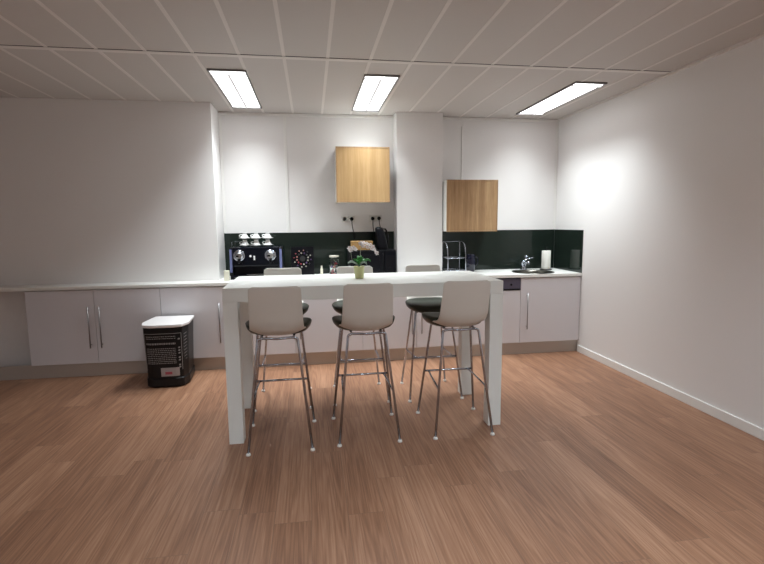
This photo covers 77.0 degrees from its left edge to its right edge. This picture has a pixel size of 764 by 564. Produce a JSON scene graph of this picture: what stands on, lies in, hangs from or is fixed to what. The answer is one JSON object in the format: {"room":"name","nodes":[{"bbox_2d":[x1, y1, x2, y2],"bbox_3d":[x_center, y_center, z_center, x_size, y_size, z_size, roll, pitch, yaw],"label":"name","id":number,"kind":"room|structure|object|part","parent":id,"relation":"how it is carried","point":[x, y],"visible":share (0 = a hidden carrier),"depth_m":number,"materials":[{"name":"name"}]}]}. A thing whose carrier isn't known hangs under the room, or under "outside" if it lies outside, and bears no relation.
{"room":"office kitchen","nodes":[
{"label":"office kitchen","id":0,"kind":"room"},
{"bbox_2d":[0,97,225,366],"bbox_3d":[-3.032,-0.446,4.944,2.655,2.650,0.506,-2,7,-8],"label":"wall","id":1,"kind":"structure","parent":0,"point":[92,191],"depth_m":4.69,"materials":[{"name":"white paint"}]},
{"bbox_2d":[0,351,763,563],"bbox_3d":[-0.525,1.331,1.563,6.740,0.100,8.306,-2,7,-8],"label":"floor","id":2,"kind":"structure","parent":0,"point":[586,461],"depth_m":2.81,"materials":[{"name":"brown wood"}]},
{"bbox_2d":[24,289,98,365],"bbox_3d":[-3.064,0.427,4.654,0.598,0.722,0.243,-2,7,-8],"label":"base cabinet","id":3,"kind":"object","parent":2,"relation":"on","point":[62,330],"visible":0.91,"depth_m":4.57,"materials":[{"name":"white laminate"}]},
{"bbox_3d":[-2.802,0.436,4.591,0.012,0.400,0.041,-2,7,-8],"label":"handle","id":4,"kind":"part","parent":3,"relation":"part of","materials":[{"name":"silver metal"}]},
{"bbox_2d":[93,287,161,362],"bbox_3d":[-2.471,0.410,4.741,0.598,0.722,0.243,-2,7,-8],"label":"base cabinet","id":5,"kind":"object","parent":2,"relation":"on","point":[120,313],"visible":0.83,"depth_m":4.65,"materials":[{"name":"white laminate"}]},
{"bbox_3d":[-2.703,0.434,4.606,0.012,0.400,0.041,-2,7,-8],"label":"handle","id":6,"kind":"part","parent":5,"relation":"part of","materials":[{"name":"silver metal"}]},
{"bbox_2d":[142,315,194,387],"bbox_3d":[-1.986,0.642,4.492,0.407,0.580,0.448,-2,7,-8],"label":"recycling bin","id":7,"kind":"object","parent":2,"relation":"on","point":[168,340],"visible":1,"depth_m":4.31,"materials":[{"name":"black plastic"}]},
{"bbox_3d":[-1.956,0.626,4.293,0.315,0.341,0.040,-2,7,-8],"label":"printed frame","id":8,"kind":"part","parent":7,"relation":"part of","materials":[{"name":"grey plastic"}]},
{"bbox_3d":[-1.989,0.367,4.458,0.407,0.026,0.448,-2,7,-8],"label":"lid","id":9,"kind":"part","parent":7,"relation":"part of","materials":[{"name":"white plastic"}]},
{"bbox_2d":[160,286,224,357],"bbox_3d":[-1.878,0.394,4.827,0.596,0.722,0.243,-2,7,-8],"label":"base cabinet","id":10,"kind":"object","parent":2,"relation":"on","point":[203,302],"visible":0.62,"depth_m":4.75,"materials":[{"name":"white"}]},
{"bbox_3d":[-1.613,0.404,4.765,0.012,0.400,0.041,-2,7,-8],"label":"handle","id":11,"kind":"part","parent":10,"relation":"part of","materials":[{"name":"silver metal"}]},
{"bbox_2d":[224,286,295,354],"bbox_3d":[-1.269,0.355,5.095,0.685,0.722,0.600,-2,7,-8],"label":"base cabinet","id":12,"kind":"object","parent":2,"relation":"on","point":[286,346],"visible":0.23,"depth_m":4.90,"materials":[{"name":"white"}]},
{"bbox_2d":[0,268,581,291],"bbox_3d":[-1.084,-0.032,5.121,6.538,0.030,0.628,-2,7,-8],"label":"countertop","id":13,"kind":"structure","parent":12,"relation":"on","point":[495,273],"depth_m":4.70,"materials":[{"name":"white"}]},
{"bbox_2d":[224,270,229,280],"bbox_3d":[-1.580,-0.065,4.871,0.050,0.104,0.045,-2,7,-8],"label":"carton","id":14,"kind":"object","parent":13,"relation":"on","point":[226,272],"visible":1,"depth_m":4.85,"materials":[{"name":"beige cardboard"}]},
{"bbox_2d":[229,241,283,279],"bbox_3d":[-1.328,-0.236,5.104,0.530,0.384,0.410,-2,7,-8],"label":"coffee machine","id":15,"kind":"object","parent":13,"relation":"on","point":[244,260],"visible":0.88,"depth_m":4.97,"materials":[{"name":"black metal"}]},
{"bbox_3d":[-1.577,-0.227,5.081,0.030,0.278,0.304,-2,7,-8],"label":"panel","id":16,"kind":"part","parent":15,"relation":"part of","materials":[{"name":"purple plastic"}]},
{"bbox_3d":[-1.083,-0.241,5.153,0.030,0.278,0.304,-2,7,-8],"label":"panel","id":17,"kind":"part","parent":15,"relation":"part of","materials":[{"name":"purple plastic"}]},
{"bbox_3d":[-1.446,-0.383,5.053,0.120,0.016,0.120,-2,7,-8],"label":"saucer","id":18,"kind":"object","parent":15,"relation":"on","visible":0},
{"bbox_2d":[239,240,248,244],"bbox_3d":[-1.447,-0.416,5.049,0.088,0.054,0.088,4,8,31],"label":"coffee cup","id":19,"kind":"object","parent":18,"relation":"on","point":[244,242],"visible":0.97,"depth_m":5.03,"materials":[{"name":"white ceramic"}]},
{"bbox_3d":[-1.447,-0.457,5.044,0.120,0.016,0.120,-2,7,-8],"label":"saucer","id":20,"kind":"object","parent":19,"relation":"on","visible":0},
{"bbox_2d":[239,233,248,237],"bbox_3d":[-1.447,-0.490,5.040,0.088,0.054,0.088,4,8,31],"label":"coffee cup","id":21,"kind":"object","parent":20,"relation":"on","point":[244,235],"visible":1,"depth_m":5.02,"materials":[{"name":"white ceramic"}]},
{"bbox_3d":[-1.327,-0.384,5.051,0.120,0.016,0.120,-2,7,-8],"label":"saucer","id":22,"kind":"object","parent":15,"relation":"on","visible":0},
{"bbox_2d":[251,240,259,244],"bbox_3d":[-1.327,-0.416,5.047,0.088,0.054,0.088,6,9,42],"label":"coffee cup","id":23,"kind":"object","parent":22,"relation":"on","point":[255,242],"visible":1,"depth_m":5.03,"materials":[{"name":"white ceramic"}]},
{"bbox_3d":[-1.327,-0.458,5.042,0.120,0.016,0.120,-2,7,-8],"label":"saucer","id":24,"kind":"object","parent":23,"relation":"on","visible":0},
{"bbox_2d":[250,233,259,237],"bbox_3d":[-1.328,-0.490,5.038,0.088,0.054,0.088,6,9,42],"label":"coffee cup","id":25,"kind":"object","parent":24,"relation":"on","point":[255,235],"visible":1,"depth_m":5.01,"materials":[{"name":"white ceramic"}]},
{"bbox_3d":[-1.212,-0.388,5.077,0.120,0.016,0.120,-2,7,-8],"label":"saucer","id":26,"kind":"object","parent":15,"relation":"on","visible":0},
{"bbox_2d":[262,240,271,244],"bbox_3d":[-1.213,-0.421,5.073,0.088,0.054,0.088,2,8,22],"label":"coffee cup","id":27,"kind":"object","parent":26,"relation":"on","point":[267,242],"visible":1,"depth_m":5.05,"materials":[{"name":"white ceramic"}]},
{"bbox_3d":[-1.213,-0.462,5.068,0.120,0.016,0.120,-2,7,-8],"label":"saucer","id":28,"kind":"object","parent":27,"relation":"on","visible":0},
{"bbox_2d":[262,232,270,237],"bbox_3d":[-1.213,-0.495,5.064,0.088,0.054,0.088,2,8,22],"label":"coffee cup","id":29,"kind":"object","parent":28,"relation":"on","point":[267,234],"visible":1,"depth_m":5.04,"materials":[{"name":"white ceramic"}]},
{"bbox_2d":[291,246,313,274],"bbox_3d":[-0.885,-0.233,5.319,0.250,0.316,0.058,-2,7,-8],"label":"display","id":30,"kind":"object","parent":13,"relation":"on","point":[302,258],"visible":0.99,"depth_m":5.31,"materials":[{"name":"black plastic"}]},
{"bbox_2d":[329,255,338,273],"bbox_3d":[-0.522,-0.175,5.196,0.108,0.226,0.108,-2,7,-8],"label":"glass jar","id":31,"kind":"object","parent":13,"relation":"on","point":[334,260],"visible":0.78,"depth_m":5.15,"materials":[{"name":"white"}]},
{"bbox_2d":[347,248,395,272],"bbox_3d":[-0.121,-0.219,5.293,0.497,0.282,0.398,-2,7,-8],"label":"microwave","id":32,"kind":"object","parent":13,"relation":"on","point":[385,262],"visible":0.59,"depth_m":5.14,"materials":[{"name":"black metal"}]},
{"bbox_2d":[350,241,372,249],"bbox_3d":[-0.228,-0.397,5.208,0.230,0.094,0.164,-2,7,-8],"label":"cardboard box","id":33,"kind":"object","parent":32,"relation":"on","point":[355,243],"visible":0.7,"depth_m":5.13,"materials":[{"name":"brown cardboard"}]},
{"bbox_3d":[-0.163,-0.205,5.133,0.365,0.258,0.022,-2,7,-8],"label":"door","id":34,"kind":"part","parent":32,"relation":"part of","materials":[{"name":"black glass"}]},
{"bbox_2d":[375,227,388,249],"bbox_3d":[-0.005,-0.479,5.237,0.153,0.245,0.128,-2,7,-8],"label":"kettle","id":35,"kind":"object","parent":32,"relation":"on","point":[381,243],"visible":0.99,"depth_m":5.19,"materials":[{"name":"black plastic"}]},
{"bbox_3d":[0.030,-0.492,5.240,0.080,0.205,0.018,-2,7,-8],"label":"handle","id":36,"kind":"part","parent":35,"relation":"part of","materials":[{"name":"black plastic"}]},
{"bbox_3d":[0.083,-0.212,5.169,0.124,0.258,0.022,-2,7,-8],"label":"control panel","id":37,"kind":"part","parent":32,"relation":"part of","materials":[{"name":"black plastic"}]},
{"bbox_2d":[442,241,465,270],"bbox_3d":[0.813,-0.286,5.469,0.214,0.350,0.239,-2,7,-8],"label":"dish rack","id":38,"kind":"object","parent":13,"relation":"on","point":[459,256],"visible":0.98,"depth_m":5.50,"materials":[{"name":"silver metal"}]},
{"bbox_3d":[0.712,-0.284,5.454,0.009,0.350,0.239,-2,7,-8],"label":"frame","id":39,"kind":"part","parent":38,"relation":"part of","materials":[{"name":"silver metal"}]},
{"bbox_3d":[0.915,-0.289,5.484,0.009,0.350,0.239,-2,7,-8],"label":"frame","id":40,"kind":"part","parent":38,"relation":"part of","materials":[{"name":"silver metal"}]},
{"bbox_2d":[466,254,477,271],"bbox_3d":[1.029,-0.221,5.548,0.136,0.200,0.112,3,8,24],"label":"jug","id":41,"kind":"object","parent":13,"relation":"on","point":[470,258],"visible":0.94,"depth_m":5.51,"materials":[{"name":"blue glass"}]},
{"bbox_2d":[520,255,533,269],"bbox_3d":[1.681,-0.223,5.647,0.149,0.168,0.267,3,8,28],"label":"faucet","id":42,"kind":"object","parent":13,"relation":"on","point":[525,261],"visible":0.98,"depth_m":5.71,"materials":[{"name":"silver metal"}]},
{"bbox_2d":[512,269,554,273],"bbox_3d":[1.708,-0.049,5.458,0.464,0.143,0.464,-2,7,-8],"label":"sink","id":43,"kind":"object","parent":13,"relation":"in","point":[525,271],"visible":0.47,"depth_m":5.61,"materials":[{"name":"grey metal"}]},
{"bbox_3d":[1.937,-0.287,5.683,0.140,0.281,0.140,-2,7,-8],"label":"paper towel holder","id":44,"kind":"object","parent":13,"relation":"on","visible":0},
{"bbox_2d":[541,250,550,268],"bbox_3d":[1.937,-0.264,5.686,0.104,0.217,0.104,-2,7,-8],"label":"paper towel roll","id":45,"kind":"object","parent":44,"relation":"on","point":[546,255],"visible":1,"depth_m":5.64,"materials":[{"name":"white paper"}]},
{"bbox_2d":[245,286,315,456],"bbox_3d":[-0.690,0.534,3.222,0.474,1.081,0.513,-2,7,-9],"label":"bar stool","id":46,"kind":"object","parent":2,"relation":"on","point":[273,311],"visible":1,"depth_m":3.00,"materials":[{"name":"white plastic"}]},
{"bbox_3d":[-0.818,0.723,3.063,0.038,0.730,0.161,5,9,38],"label":"leg","id":47,"kind":"part","parent":46,"relation":"part of","materials":[{"name":"silver metal"}]},
{"bbox_3d":[-0.893,0.684,3.387,0.169,0.730,0.040,5,9,38],"label":"leg","id":48,"kind":"part","parent":46,"relation":"part of","materials":[{"name":"silver metal"}]},
{"bbox_2d":[245,317,311,335],"bbox_3d":[-0.704,0.301,3.264,0.444,0.083,0.364,-2,7,-9],"label":"seat cushion","id":49,"kind":"object","parent":46,"relation":"on","point":[307,321],"depth_m":3.15,"materials":[{"name":"grey leather"}]},
{"bbox_3d":[-0.509,0.714,3.111,0.161,0.730,0.038,4,8,33],"label":"leg","id":50,"kind":"part","parent":46,"relation":"part of","materials":[{"name":"silver metal"}]},
{"bbox_3d":[-0.541,0.674,3.443,0.040,0.730,0.169,4,8,33],"label":"leg","id":51,"kind":"part","parent":46,"relation":"part of","materials":[{"name":"silver metal"}]},
{"bbox_2d":[255,268,311,411],"bbox_3d":[-0.821,0.444,3.961,0.474,1.081,0.513,-2,7,-8],"label":"bar stool","id":52,"kind":"object","parent":2,"relation":"on","point":[269,271],"visible":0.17,"depth_m":4.11,"materials":[{"name":"silver metal"}]},
{"bbox_3d":[-0.972,0.636,3.784,0.040,0.730,0.169,4,8,34],"label":"leg","id":53,"kind":"part","parent":52,"relation":"part of","materials":[{"name":"silver metal"}]},
{"bbox_3d":[-0.996,0.595,4.116,0.161,0.730,0.038,4,9,35],"label":"leg","id":54,"kind":"part","parent":52,"relation":"part of","materials":[{"name":"silver metal"}]},
{"bbox_2d":[302,302,308,314],"bbox_3d":[-0.814,0.229,3.864,0.444,0.083,0.364,-2,7,-8],"label":"seat cushion","id":55,"kind":"object","parent":52,"relation":"on","point":[305,306],"depth_m":3.81,"materials":[{"name":"grey leather"}]},
{"bbox_2d":[0,340,576,380],"bbox_3d":[-1.038,0.802,4.957,6.536,0.132,0.012,-2,7,-8],"label":"plinth","id":56,"kind":"object","parent":2,"relation":"on","point":[128,367],"visible":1,"depth_m":4.95,"materials":[{"name":"beige"}]},
{"bbox_2d":[296,299,362,352],"bbox_3d":[-0.588,0.337,5.195,0.687,0.722,0.600,-2,7,-8],"label":"base cabinet","id":57,"kind":"object","parent":2,"relation":"on","point":[322,335],"visible":0.39,"depth_m":4.94,"materials":[{"name":"white laminate"}]},
{"bbox_2d":[332,266,388,405],"bbox_3d":[-0.205,0.425,4.069,0.474,1.081,0.513,-2,7,-8],"label":"bar stool","id":58,"kind":"object","parent":2,"relation":"on","point":[337,306],"visible":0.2,"depth_m":3.99,"materials":[{"name":"silver metal"}]},
{"bbox_3d":[-0.381,0.576,4.222,0.161,0.730,0.038,4,8,34],"label":"leg","id":59,"kind":"part","parent":58,"relation":"part of","materials":[{"name":"silver metal"}]},
{"bbox_2d":[332,300,342,313],"bbox_3d":[-0.196,0.209,3.972,0.444,0.083,0.364,-2,7,-8],"label":"seat cushion","id":60,"kind":"object","parent":58,"relation":"on","point":[337,306],"depth_m":3.85,"materials":[{"name":"grey leather"}]},
{"bbox_3d":[-0.353,0.617,3.890,0.040,0.730,0.169,4,8,34],"label":"leg","id":61,"kind":"part","parent":58,"relation":"part of","materials":[{"name":"silver metal"}]},
{"bbox_3d":[-0.072,0.568,4.268,0.038,0.730,0.161,5,9,39],"label":"leg","id":62,"kind":"part","parent":58,"relation":"part of","materials":[{"name":"silver metal"}]},
{"bbox_3d":[-0.001,0.607,3.942,0.169,0.730,0.040,5,9,39],"label":"leg","id":63,"kind":"part","parent":58,"relation":"part of","materials":[{"name":"silver metal"}]},
{"bbox_2d":[222,271,502,443],"bbox_3d":[-0.141,0.494,3.629,1.894,1.050,0.722,-2,7,-8],"label":"bar table","id":64,"kind":"object","parent":2,"relation":"on","point":[238,341],"visible":0.73,"depth_m":3.38,"materials":[{"name":"white laminate"}]},
{"bbox_3d":[-0.985,0.602,3.196,0.093,0.958,0.093,-2,7,-8],"label":"leg","id":65,"kind":"part","parent":64,"relation":"part of","materials":[{"name":"white laminate"}]},
{"bbox_3d":[-1.077,0.527,3.813,0.093,0.958,0.093,-2,7,-8],"label":"leg","id":66,"kind":"part","parent":64,"relation":"part of","materials":[{"name":"white laminate"}]},
{"bbox_2d":[347,241,378,278],"bbox_3d":[-0.146,-0.167,3.564,0.235,0.278,0.106,-2,7,-8],"label":"potted orchid","id":67,"kind":"object","parent":64,"relation":"on","point":[358,270],"visible":1,"depth_m":3.54,"materials":[{"name":"beige"}]},
{"bbox_3d":[-0.173,-0.073,3.571,0.084,0.090,0.084,-2,7,-8],"label":"pot","id":68,"kind":"part","parent":67,"relation":"part of","materials":[{"name":"beige ceramic"}]},
{"bbox_3d":[0.703,0.478,4.073,0.093,0.958,0.093,-2,7,-8],"label":"leg","id":69,"kind":"part","parent":64,"relation":"part of","materials":[{"name":"white laminate"}]},
{"bbox_3d":[0.795,0.553,3.456,0.093,0.958,0.093,-2,7,-8],"label":"leg","id":70,"kind":"part","parent":64,"relation":"part of","materials":[{"name":"white laminate"}]},
{"bbox_2d":[331,283,401,446],"bbox_3d":[-0.119,0.515,3.334,0.474,1.081,0.513,-2,7,-8],"label":"bar stool","id":71,"kind":"object","parent":2,"relation":"on","point":[366,307],"visible":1,"depth_m":3.12,"materials":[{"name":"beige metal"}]},
{"bbox_3d":[-0.320,0.664,3.502,0.169,0.730,0.040,5,9,39],"label":"leg","id":72,"kind":"part","parent":71,"relation":"part of","materials":[{"name":"silver metal"}]},
{"bbox_3d":[-0.249,0.704,3.177,0.038,0.730,0.161,5,9,39],"label":"leg","id":73,"kind":"part","parent":71,"relation":"part of","materials":[{"name":"silver metal"}]},
{"bbox_2d":[332,315,394,330],"bbox_3d":[-0.132,0.282,3.376,0.444,0.083,0.364,-2,7,-8],"label":"seat cushion","id":74,"kind":"object","parent":71,"relation":"on","point":[337,320],"depth_m":3.24,"materials":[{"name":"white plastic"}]},
{"bbox_3d":[0.033,0.654,3.554,0.040,0.730,0.169,4,8,34],"label":"leg","id":75,"kind":"part","parent":71,"relation":"part of","materials":[{"name":"silver metal"}]},
{"bbox_3d":[0.060,0.695,3.222,0.161,0.730,0.038,4,8,34],"label":"leg","id":76,"kind":"part","parent":71,"relation":"part of","materials":[{"name":"silver metal"}]},
{"bbox_2d":[362,297,415,349],"bbox_3d":[0.049,0.329,5.209,0.574,0.722,0.443,-2,7,-8],"label":"base cabinet","id":77,"kind":"object","parent":2,"relation":"on","point":[397,332],"visible":0.43,"depth_m":5.05,"materials":[{"name":"white laminate"}]},
{"bbox_2d":[400,264,463,402],"bbox_3d":[0.402,0.411,4.134,0.474,1.081,0.513,-2,7,-8],"label":"bar stool","id":78,"kind":"object","parent":2,"relation":"on","point":[421,304],"visible":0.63,"depth_m":4.00,"materials":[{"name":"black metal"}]},
{"bbox_3d":[0.226,0.562,4.287,0.161,0.730,0.038,4,8,34],"label":"leg","id":79,"kind":"part","parent":78,"relation":"part of","materials":[{"name":"silver metal"}]},
{"bbox_3d":[0.254,0.603,3.955,0.040,0.730,0.169,4,8,34],"label":"leg","id":80,"kind":"part","parent":78,"relation":"part of","materials":[{"name":"silver metal"}]},
{"bbox_2d":[405,297,441,312],"bbox_3d":[0.411,0.196,4.037,0.444,0.083,0.364,-2,7,-8],"label":"seat cushion","id":81,"kind":"object","parent":78,"relation":"on","point":[425,304],"depth_m":3.92,"materials":[{"name":"grey leather"}]},
{"bbox_3d":[0.535,0.554,4.332,0.038,0.730,0.161,5,9,39],"label":"leg","id":82,"kind":"part","parent":78,"relation":"part of","materials":[{"name":"silver metal"}]},
{"bbox_3d":[0.606,0.593,4.007,0.169,0.730,0.040,5,9,39],"label":"leg","id":83,"kind":"part","parent":78,"relation":"part of","materials":[{"name":"silver metal"}]},
{"bbox_2d":[416,312,458,347],"bbox_3d":[0.608,0.313,5.291,0.553,0.722,0.443,-2,7,-8],"label":"base cabinet","id":84,"kind":"object","parent":2,"relation":"on","point":[422,327],"visible":0.33,"depth_m":5.12,"materials":[{"name":"white laminate"}]},
{"bbox_3d":[0.414,0.348,5.061,0.012,0.400,0.041,-2,7,-8],"label":"handle","id":85,"kind":"part","parent":84,"relation":"part of","materials":[{"name":"silver metal"}]},
{"bbox_2d":[416,280,494,439],"bbox_3d":[0.522,0.497,3.427,0.474,1.081,0.513,-2,7,-8],"label":"bar stool","id":86,"kind":"object","parent":2,"relation":"on","point":[464,303],"visible":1,"depth_m":3.21,"materials":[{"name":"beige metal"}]},
{"bbox_3d":[0.322,0.647,3.595,0.169,0.730,0.040,5,9,39],"label":"leg","id":87,"kind":"part","parent":86,"relation":"part of","materials":[{"name":"silver metal"}]},
{"bbox_3d":[0.392,0.686,3.269,0.038,0.730,0.161,5,9,39],"label":"leg","id":88,"kind":"part","parent":86,"relation":"part of","materials":[{"name":"silver metal"}]},
{"bbox_2d":[422,312,480,326],"bbox_3d":[0.509,0.265,3.469,0.444,0.083,0.364,-2,7,-8],"label":"seat cushion","id":89,"kind":"object","parent":86,"relation":"on","point":[431,318],"depth_m":3.35,"materials":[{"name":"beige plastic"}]},
{"bbox_3d":[0.674,0.637,3.647,0.040,0.730,0.169,4,8,34],"label":"leg","id":90,"kind":"part","parent":86,"relation":"part of","materials":[{"name":"silver metal"}]},
{"bbox_3d":[0.702,0.677,3.315,0.161,0.730,0.038,4,8,34],"label":"leg","id":91,"kind":"part","parent":86,"relation":"part of","materials":[{"name":"silver metal"}]},
{"bbox_2d":[472,277,520,344],"bbox_3d":[1.165,0.286,5.469,0.596,0.722,0.564,-2,7,-8],"label":"dishwasher","id":92,"kind":"object","parent":2,"relation":"on","point":[510,323],"visible":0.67,"depth_m":5.22,"materials":[{"name":"white"}]},
{"bbox_3d":[1.202,0.028,5.170,0.596,0.124,0.020,-2,7,-8],"label":"control panel","id":93,"kind":"part","parent":92,"relation":"part of","materials":[{"name":"grey plastic"}]},
{"bbox_2d":[519,276,580,342],"bbox_3d":[1.810,0.270,5.545,0.697,0.722,0.600,-2,7,-8],"label":"base cabinet","id":94,"kind":"object","parent":2,"relation":"on","point":[549,306],"visible":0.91,"depth_m":5.29,"materials":[{"name":"white"}]},
{"bbox_3d":[1.575,0.316,5.231,0.012,0.400,0.041,-2,7,-8],"label":"handle","id":95,"kind":"part","parent":94,"relation":"part of","materials":[{"name":"silver metal"}]},
{"bbox_2d":[0,0,763,119],"bbox_3d":[-0.551,-1.396,1.228,6.740,0.104,8.306,-2,7,-8],"label":"ceiling","id":96,"kind":"structure","parent":0,"point":[452,58],"depth_m":3.28,"materials":[{"name":"grey"}]},
{"bbox_2d":[207,68,261,108],"bbox_3d":[-1.297,-1.711,4.321,0.294,0.020,1.238,-2,7,-8],"label":"recessed light","id":97,"kind":"object","parent":96,"relation":"in","point":[235,85],"visible":1,"depth_m":4.19,"materials":[{"name":"white plastic"}]},
{"bbox_2d":[351,74,399,111],"bbox_3d":[-0.093,-1.745,4.500,0.294,0.020,1.243,-2,7,-8],"label":"recessed light","id":98,"kind":"object","parent":96,"relation":"in","point":[374,89],"visible":1,"depth_m":4.37,"materials":[{"name":"white plastic"}]},
{"bbox_2d":[516,81,606,114],"bbox_3d":[1.718,-1.793,4.754,0.294,0.020,1.233,-2,7,-8],"label":"recessed light","id":99,"kind":"object","parent":96,"relation":"in","point":[577,89],"visible":1,"depth_m":4.64,"materials":[{"name":"white plastic"}]},
{"bbox_2d":[221,115,556,264],"bbox_3d":[0.197,-0.560,5.620,4.035,2.650,0.100,-2,7,-8],"label":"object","id":100,"kind":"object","parent":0,"point":[519,155],"depth_m":5.39,"materials":[{"name":"white paint"}]},
{"bbox_2d":[218,115,226,232],"bbox_3d":[-1.733,-1.166,5.201,0.028,1.273,0.010,-2,7,-8],"label":"trim","id":101,"kind":"structure","parent":100,"relation":"attached to","point":[219,116],"depth_m":5.20,"materials":[{"name":"white paint"}]},
{"bbox_2d":[283,116,289,232],"bbox_3d":[-1.060,-1.184,5.299,0.034,1.273,0.012,-2,7,-8],"label":"trim","id":102,"kind":"structure","parent":100,"relation":"attached to","point":[284,117],"depth_m":5.29,"materials":[{"name":"white paint"}]},
{"bbox_2d":[218,112,392,118],"bbox_3d":[-0.816,-1.823,5.251,1.893,0.026,0.025,-2,7,-8],"label":"trim","id":103,"kind":"structure","parent":100,"relation":"attached to","point":[219,113],"depth_m":5.24,"materials":[{"name":"white"}]},
{"bbox_2d":[224,231,393,273],"bbox_3d":[-0.802,-0.326,5.441,1.891,0.470,0.011,-2,7,-8],"label":"backsplash","id":104,"kind":"structure","parent":100,"relation":"attached to","point":[325,244],"depth_m":5.44,"materials":[{"name":"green glass"}]},
{"bbox_2d":[341,216,347,221],"bbox_3d":[-0.430,-0.715,5.449,0.072,0.072,0.012,-2,7,-8],"label":"wall socket","id":105,"kind":"object","parent":100,"relation":"attached to","point":[343,218],"visible":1,"depth_m":5.45,"materials":[{"name":"white plastic"}]},
{"bbox_2d":[348,216,354,221],"bbox_3d":[-0.351,-0.717,5.461,0.072,0.072,0.012,-2,7,-8],"label":"wall socket","id":106,"kind":"object","parent":100,"relation":"attached to","point":[349,217],"visible":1,"depth_m":5.46,"materials":[{"name":"white plastic"}]},
{"bbox_2d":[334,146,389,202],"bbox_3d":[-0.231,-1.156,5.250,0.570,0.576,0.356,-2,7,-8],"label":"upper cabinet","id":107,"kind":"object","parent":100,"relation":"attached to","point":[362,174],"visible":1,"depth_m":5.08,"materials":[{"name":"brown wood"}]},
{"bbox_2d":[369,215,375,221],"bbox_3d":[-0.115,-0.726,5.495,0.072,0.072,0.012,-2,7,-8],"label":"wall socket","id":108,"kind":"object","parent":100,"relation":"attached to","point":[370,216],"visible":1,"depth_m":5.49,"materials":[{"name":"white plastic"}]},
{"bbox_2d":[461,126,462,179],"bbox_3d":[0.926,-1.199,5.597,0.018,1.191,0.006,-2,7,-8],"label":"trim","id":109,"kind":"structure","parent":100,"relation":"attached to","point":[462,126],"depth_m":5.56,"materials":[{"name":"white"}]},
{"bbox_2d":[442,180,497,231],"bbox_3d":[0.966,-0.861,5.465,0.582,0.565,0.356,-2,7,-8],"label":"upper cabinet","id":110,"kind":"object","parent":100,"relation":"attached to","point":[467,205],"visible":0.92,"depth_m":5.29,"materials":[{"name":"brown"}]},
{"bbox_2d":[442,229,554,270],"bbox_3d":[1.371,-0.386,5.759,1.456,0.470,0.011,-2,7,-8],"label":"backsplash","id":111,"kind":"structure","parent":100,"relation":"attached to","point":[499,249],"depth_m":5.76,"materials":[{"name":"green glass"}]},
{"bbox_2d":[443,117,559,121],"bbox_3d":[1.364,-1.883,5.569,1.470,0.026,0.025,-2,7,-8],"label":"trim","id":112,"kind":"structure","parent":100,"relation":"attached to","point":[444,118],"depth_m":5.56,"materials":[{"name":"white"}]},
{"bbox_2d":[553,122,558,228],"bbox_3d":[2.082,-1.271,5.759,0.028,1.273,0.010,-2,7,-8],"label":"trim","id":113,"kind":"structure","parent":100,"relation":"attached to","point":[557,127],"depth_m":5.75,"materials":[{"name":"white"}]},
{"bbox_2d":[393,112,442,271],"bbox_3d":[0.404,-0.547,5.496,0.522,2.650,0.206,-2,7,-8],"label":"wall pillar","id":114,"kind":"structure","parent":0,"point":[417,136],"depth_m":5.34,"materials":[{"name":"white paint"}]},
{"bbox_2d":[555,37,763,428],"bbox_3d":[2.753,-0.118,1.826,0.100,2.650,8.206,-2,7,-8],"label":"wall","id":115,"kind":"structure","parent":0,"point":[662,179],"depth_m":3.86,"materials":[{"name":"white paint"}]},
{"bbox_2d":[553,229,583,272],"bbox_3d":[2.143,-0.369,5.559,0.011,0.470,0.612,-2,7,-8],"label":"backsplash","id":116,"kind":"structure","parent":115,"relation":"attached to","point":[568,244],"depth_m":5.52,"materials":[{"name":"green glass"}]},
{"bbox_2d":[558,32,763,120],"bbox_3d":[2.671,-1.427,1.690,0.030,0.016,8.076,-2,7,-8],"label":"trim","id":117,"kind":"structure","parent":115,"relation":"attached to","point":[760,35],"depth_m":3.83,"materials":[{"name":"white"}]},
{"bbox_2d":[577,345,763,440],"bbox_3d":[2.746,1.192,1.726,0.014,0.075,7.500,-2,7,-8],"label":"baseboard","id":118,"kind":"structure","parent":115,"relation":"attached to","point":[741,424],"depth_m":3.87,"materials":[{"name":"white wood"}]}
]}

